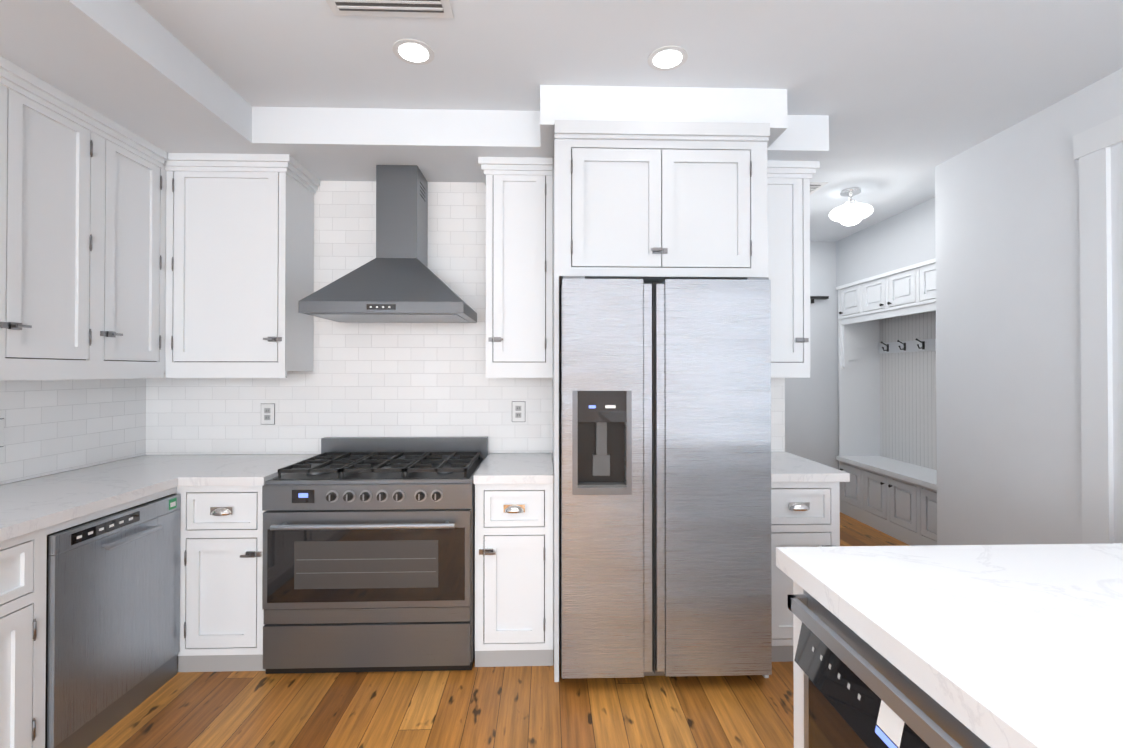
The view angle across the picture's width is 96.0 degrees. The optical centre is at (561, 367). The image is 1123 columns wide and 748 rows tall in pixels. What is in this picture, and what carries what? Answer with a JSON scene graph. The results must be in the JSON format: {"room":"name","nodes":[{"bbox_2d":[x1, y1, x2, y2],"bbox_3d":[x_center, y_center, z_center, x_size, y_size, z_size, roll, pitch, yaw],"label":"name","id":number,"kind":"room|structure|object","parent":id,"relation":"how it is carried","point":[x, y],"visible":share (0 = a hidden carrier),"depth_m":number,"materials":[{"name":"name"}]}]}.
{"room":"kitchen","nodes":[
{"label":"kitchen","id":0,"kind":"room"},
{"bbox_2d":[2,455,142,484],"bbox_3d":[-2.345,0.033,-1.137,0.120,2.680,8.370,0,0,-2],"label":"wall","id":1,"kind":"structure","parent":0,"point":[69,470],"depth_m":2.44,"materials":[{"name":"tile"}]},
{"bbox_2d":[0,378,145,484],"bbox_3d":[-2.348,0.209,1.049,0.006,0.558,3.744,0,0,-2],"label":"backsplash","id":2,"kind":"structure","parent":1,"relation":"attached to","point":[54,426],"depth_m":2.45,"materials":[{"name":"tile"}]},
{"bbox_2d":[0,418,3,446],"bbox_3d":[-2.372,0.275,2.076,0.008,0.121,0.156,0,0,-2],"label":"outlet","id":3,"kind":"object","parent":2,"relation":"attached to","point":[1,432],"visible":1,"depth_m":2.15,"materials":[{"name":"grey plastic"}]},
{"bbox_2d":[0,56,166,380],"bbox_3d":[-2.193,-0.525,2.349,0.378,1.151,1.163,0,0,-2],"label":"upper cabinet","id":4,"kind":"object","parent":1,"relation":"attached to","point":[82,241],"visible":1,"depth_m":2.12,"materials":[{"name":"paint"}]},
{"bbox_2d":[181,453,488,454],"bbox_3d":[-0.535,0.065,3.044,3.750,2.680,0.120,0,0,-2],"label":"wall","id":5,"kind":"structure","parent":0,"point":[211,454],"depth_m":2.93,"materials":[{"name":"tile"}]},
{"bbox_2d":[163,153,319,377],"bbox_3d":[-1.728,-0.521,2.765,0.644,1.151,0.358,0,0,-2],"label":"upper cabinet","id":6,"kind":"object","parent":5,"relation":"attached to","point":[239,256],"visible":0.98,"depth_m":2.63,"materials":[{"name":"paint"}]},
{"bbox_2d":[298,165,476,322],"bbox_3d":[-0.891,-0.679,2.724,0.800,0.832,0.495,0,0,-2],"label":"range hood","id":7,"kind":"object","parent":5,"relation":"attached to","point":[396,280],"visible":0.98,"depth_m":2.66,"materials":[{"name":"silver metal"}]},
{"bbox_2d":[146,181,784,454],"bbox_3d":[-0.533,-0.296,2.984,3.750,1.598,0.006,0,0,-2],"label":"backsplash","id":8,"kind":"structure","parent":5,"relation":"attached to","point":[395,380],"depth_m":2.96,"materials":[{"name":"tile"}]},
{"bbox_2d":[261,403,274,424],"bbox_3d":[-1.708,0.269,2.937,0.080,0.122,0.008,0,0,-2],"label":"electrical outlet","id":9,"kind":"object","parent":8,"relation":"attached to","point":[267,414],"visible":1,"depth_m":2.94,"materials":[{"name":"grey plastic"}]},
{"bbox_2d":[512,401,524,421],"bbox_3d":[-0.253,0.260,2.981,0.080,0.122,0.008,0,0,-2],"label":"electrical outlet","id":10,"kind":"object","parent":8,"relation":"attached to","point":[518,411],"visible":1,"depth_m":2.98,"materials":[{"name":"grey plastic"}]},
{"bbox_2d":[478,157,552,377],"bbox_3d":[-0.245,-0.521,2.810,0.388,1.151,0.358,0,0,-2],"label":"upper cabinet","id":11,"kind":"object","parent":5,"relation":"attached to","point":[519,267],"visible":1,"depth_m":2.67,"materials":[{"name":"paint"}]},
{"bbox_2d":[767,160,819,377],"bbox_3d":[1.144,-0.521,2.853,0.446,1.151,0.358,0,0,-2],"label":"upper cabinet","id":12,"kind":"object","parent":5,"relation":"attached to","point":[788,198],"visible":0.5,"depth_m":2.72,"materials":[{"name":"paint"}]},
{"bbox_2d":[0,0,828,182],"bbox_3d":[-0.409,-1.217,-1.129,3.750,0.180,8.250,0,0,-2],"label":"soffit","id":13,"kind":"structure","parent":0,"point":[135,67],"depth_m":2.31,"materials":[{"name":"paint"}]},
{"bbox_2d":[87,512,909,747],"bbox_3d":[0.555,1.411,-0.095,6.140,0.060,10.700,0,0,-2],"label":"floor","id":14,"kind":"structure","parent":0,"point":[512,707],"depth_m":2.06,"materials":[{"name":"brown wood"}]},
{"bbox_2d":[0,591,45,747],"bbox_3d":[-2.044,1.081,1.268,0.612,0.620,0.876,0,0,-2],"label":"base cabinet","id":15,"kind":"object","parent":14,"relation":"on","point":[22,613],"depth_m":1.64,"materials":[{"name":"paint"}]},
{"bbox_2d":[32,487,176,590],"bbox_3d":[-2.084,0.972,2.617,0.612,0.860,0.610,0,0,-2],"label":"base cabinet","id":16,"kind":"object","parent":14,"relation":"on","point":[39,537],"depth_m":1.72,"materials":[{"name":"paint"}]},
{"bbox_2d":[0,454,243,541],"bbox_3d":[-2.028,0.510,1.059,0.643,0.040,3.748,0,0,-2],"label":"countertop","id":17,"kind":"structure","parent":16,"relation":"on","point":[32,505],"depth_m":2.10,"materials":[{"name":"stone"}]},
{"bbox_2d":[45,494,180,747],"bbox_3d":[-2.009,0.986,2.011,0.627,0.822,0.592,0,0,-2],"label":"dishwasher","id":18,"kind":"object","parent":14,"relation":"on","point":[112,615],"visible":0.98,"depth_m":1.94,"materials":[{"name":"grey metal"}]},
{"bbox_2d":[177,486,265,671],"bbox_3d":[-1.574,0.972,2.615,0.404,0.860,0.646,0,0,-2],"label":"base cabinet","id":19,"kind":"object","parent":14,"relation":"on","point":[221,570],"visible":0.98,"depth_m":2.33,"materials":[{"name":"paint"}]},
{"bbox_2d":[180,454,320,485],"bbox_3d":[-1.554,0.522,2.627,0.365,0.040,0.643,0,0,-2],"label":"countertop","id":20,"kind":"structure","parent":19,"relation":"on","point":[253,469],"depth_m":2.44,"materials":[{"name":"stone"}]},
{"bbox_2d":[262,437,487,673],"bbox_3d":[-0.893,0.902,2.595,0.945,1.000,0.720,0,0,-2],"label":"range","id":21,"kind":"object","parent":14,"relation":"on","point":[368,554],"visible":1,"depth_m":2.30,"materials":[{"name":"silver metal"}]},
{"bbox_2d":[475,484,552,666],"bbox_3d":[-0.230,0.972,2.655,0.367,0.860,0.646,0,0,-2],"label":"base cabinet","id":22,"kind":"object","parent":14,"relation":"on","point":[513,574],"visible":0.98,"depth_m":2.37,"materials":[{"name":"paint"}]},
{"bbox_2d":[474,453,552,483],"bbox_3d":[-0.232,0.522,2.666,0.370,0.040,0.643,0,0,-2],"label":"countertop","id":23,"kind":"structure","parent":22,"relation":"on","point":[515,468],"depth_m":2.49,"materials":[{"name":"stone"}]},
{"bbox_2d":[552,120,769,681],"bbox_3d":[0.441,0.153,2.622,0.967,2.497,0.766,0,0,-2],"label":"cabinet","id":24,"kind":"object","parent":14,"relation":"on","point":[653,201],"visible":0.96,"depth_m":2.28,"materials":[{"name":"paint"}]},
{"bbox_2d":[559,276,771,678],"bbox_3d":[0.443,0.505,2.573,0.907,1.792,0.815,0,0,-2],"label":"fridge","id":25,"kind":"object","parent":14,"relation":"on","point":[665,477],"visible":1,"depth_m":2.17,"materials":[{"name":"silver metal"}]},
{"bbox_2d":[771,482,839,661],"bbox_3d":[1.123,0.973,2.696,0.395,0.860,0.646,0,0,-2],"label":"base cabinet","id":26,"kind":"object","parent":14,"relation":"on","point":[805,514],"visible":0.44,"depth_m":2.41,"materials":[{"name":"paint"}]},
{"bbox_2d":[771,452,849,481],"bbox_3d":[1.141,0.523,2.708,0.430,0.040,0.643,0,0,-2],"label":"countertop","id":27,"kind":"structure","parent":26,"relation":"on","point":[787,467],"depth_m":2.44,"materials":[{"name":"stone"}]},
{"bbox_2d":[836,258,936,545],"bbox_3d":[2.966,0.303,4.114,0.455,2.220,1.790,0,0,-2],"label":"mudroom bench cabinet","id":28,"kind":"object","parent":14,"relation":"on","point":[887,457],"visible":0.5,"depth_m":4.58,"materials":[{"name":"paint"}]},
{"bbox_2d":[776,563,1003,747],"bbox_3d":[1.526,0.948,-0.137,1.874,0.864,2.951,0,0,-2],"label":"kitchen island","id":29,"kind":"object","parent":14,"relation":"on","point":[849,692],"depth_m":1.00,"materials":[{"name":"paint"}]},
{"bbox_2d":[776,543,1122,747],"bbox_3d":[1.540,0.492,-0.131,1.846,0.050,3.012,0,0,-2],"label":"island countertop","id":30,"kind":"structure","parent":29,"relation":"on","point":[1025,641],"depth_m":0.95,"materials":[{"name":"white stone"}]},
{"bbox_2d":[135,0,1122,241],"bbox_3d":[0.555,-1.339,-0.073,6.140,0.080,10.700,0,0,-2],"label":"ceiling","id":31,"kind":"structure","parent":0,"point":[907,96],"depth_m":2.10,"materials":[{"name":"paint"}]},
{"bbox_2d":[326,0,453,17],"bbox_3d":[-0.603,-1.280,1.667,0.430,0.012,0.350,0,0,-2],"label":"ceiling vent","id":32,"kind":"object","parent":31,"relation":"in","point":[413,8],"visible":1,"depth_m":1.79,"materials":[{"name":"white metal"}]},
{"bbox_2d":[392,39,434,64],"bbox_3d":[-0.600,-1.280,2.052,0.164,0.006,0.164,0,0,-2],"label":"recessed light","id":33,"kind":"object","parent":31,"relation":"in","point":[413,51],"visible":1,"depth_m":2.04,"materials":[{"name":"white"}]},
{"bbox_2d":[647,45,687,70],"bbox_3d":[0.439,-1.279,2.094,0.164,0.006,0.164,0,0,-2],"label":"recessed light","id":34,"kind":"object","parent":31,"relation":"in","point":[668,58],"visible":1,"depth_m":2.09,"materials":[{"name":"white"}]},
{"bbox_2d":[810,182,827,194],"bbox_3d":[1.675,-1.265,3.587,0.300,0.012,0.250,0,0,-2],"label":"ceiling vent","id":35,"kind":"object","parent":31,"relation":"in","point":[815,186],"visible":0.33,"depth_m":3.51,"materials":[{"name":"white metal"}]},
{"bbox_2d":[829,187,873,225],"bbox_3d":[2.074,-1.145,3.623,0.280,0.250,0.280,0,0,-2],"label":"light","id":36,"kind":"object","parent":31,"relation":"attached to","point":[850,212],"visible":1,"depth_m":3.56,"materials":[{"name":"white glass"}]},
{"bbox_2d":[785,241,838,469],"bbox_3d":[2.164,0.081,5.077,2.010,2.680,0.120,0,0,-2],"label":"wall","id":37,"kind":"structure","parent":0,"point":[811,418],"depth_m":5.03,"materials":[{"name":"paint"}]},
{"bbox_2d":[810,296,828,302],"bbox_3d":[2.512,-0.672,5.002,0.240,0.065,0.058,0,0,-2],"label":"shelf","id":38,"kind":"object","parent":37,"relation":"attached to","point":[812,298],"visible":0.79,"depth_m":4.97,"materials":[{"name":"black metal"}]},
{"bbox_2d":[836,197,934,286],"bbox_3d":[2.983,-1.037,4.135,0.430,0.458,1.830,0,0,-2],"label":"wall","id":39,"kind":"structure","parent":0,"point":[905,238],"depth_m":4.26,"materials":[{"name":"paint"}]},
{"bbox_2d":[935,68,1122,544],"bbox_3d":[2.553,0.034,-0.989,0.120,2.680,8.370,0,0,-2],"label":"wall","id":40,"kind":"structure","parent":0,"point":[1008,344],"depth_m":2.63,"materials":[{"name":"paint"}]},
{"bbox_2d":[1073,114,1122,543],"bbox_3d":[2.400,0.159,1.624,0.028,2.470,1.405,0,0,-2],"label":"door frame","id":41,"kind":"structure","parent":40,"relation":"attached to","point":[1092,146],"depth_m":2.24,"materials":[{"name":"paint"}]}
]}

